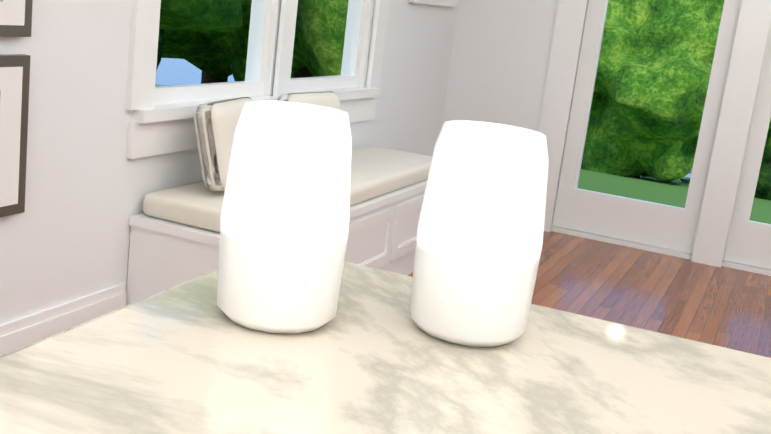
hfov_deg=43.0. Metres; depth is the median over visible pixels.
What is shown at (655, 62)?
hedge
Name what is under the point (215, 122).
pillow
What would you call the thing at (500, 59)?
wall
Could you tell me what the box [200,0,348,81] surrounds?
tree
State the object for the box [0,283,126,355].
baseboard
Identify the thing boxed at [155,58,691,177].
sky
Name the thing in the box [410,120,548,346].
vase
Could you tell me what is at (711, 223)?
door
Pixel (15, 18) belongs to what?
picture
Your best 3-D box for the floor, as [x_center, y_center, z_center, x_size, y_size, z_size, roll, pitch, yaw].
[0.134,1.391,-0.254,5.190,0.060,12.320,12,14,21]
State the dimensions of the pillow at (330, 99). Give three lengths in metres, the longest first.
0.380 x 0.300 x 0.110 m
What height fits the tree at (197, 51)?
12.278 m
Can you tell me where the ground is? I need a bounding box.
[155,84,770,223]
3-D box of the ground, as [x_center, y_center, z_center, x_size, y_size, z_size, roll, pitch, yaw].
[3.917,2.773,16.668,240.000,8.700,100.000,12,14,21]
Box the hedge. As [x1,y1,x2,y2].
[581,0,770,182]
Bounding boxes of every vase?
[217,100,351,333]
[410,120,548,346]
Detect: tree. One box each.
[156,29,163,70]
[159,0,241,32]
[161,29,231,83]
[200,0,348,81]
[680,130,770,199]
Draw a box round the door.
[538,0,770,275]
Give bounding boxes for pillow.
[194,97,251,191]
[277,91,340,109]
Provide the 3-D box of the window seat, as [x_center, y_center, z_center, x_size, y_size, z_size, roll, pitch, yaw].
[-0.283,0.066,4.051,0.477,0.510,1.880,12,14,21]
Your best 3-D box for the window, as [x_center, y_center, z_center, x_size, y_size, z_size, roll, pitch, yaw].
[-0.389,-1.238,3.870,0.175,1.830,2.020,12,14,21]
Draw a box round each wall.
[0,0,458,324]
[442,0,558,131]
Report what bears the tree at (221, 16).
on the ground
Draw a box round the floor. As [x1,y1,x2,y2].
[407,231,770,357]
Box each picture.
[0,0,32,36]
[0,54,29,216]
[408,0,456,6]
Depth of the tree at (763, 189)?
37.08 m
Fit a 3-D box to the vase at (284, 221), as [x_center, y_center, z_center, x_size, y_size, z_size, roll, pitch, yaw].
[-0.058,-0.001,0.571,0.074,0.125,0.076,12,14,21]
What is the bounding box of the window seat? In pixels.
[126,145,431,305]
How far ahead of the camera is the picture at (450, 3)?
5.41 m
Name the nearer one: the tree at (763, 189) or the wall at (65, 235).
the wall at (65, 235)
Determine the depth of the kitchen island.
0.52 m
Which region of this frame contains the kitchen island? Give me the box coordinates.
[0,261,770,433]
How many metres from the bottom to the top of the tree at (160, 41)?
11.494 m
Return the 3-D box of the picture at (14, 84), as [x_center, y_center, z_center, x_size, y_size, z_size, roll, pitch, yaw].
[-1.119,-0.181,2.440,0.030,0.440,0.600,12,14,21]
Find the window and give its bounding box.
[126,0,389,158]

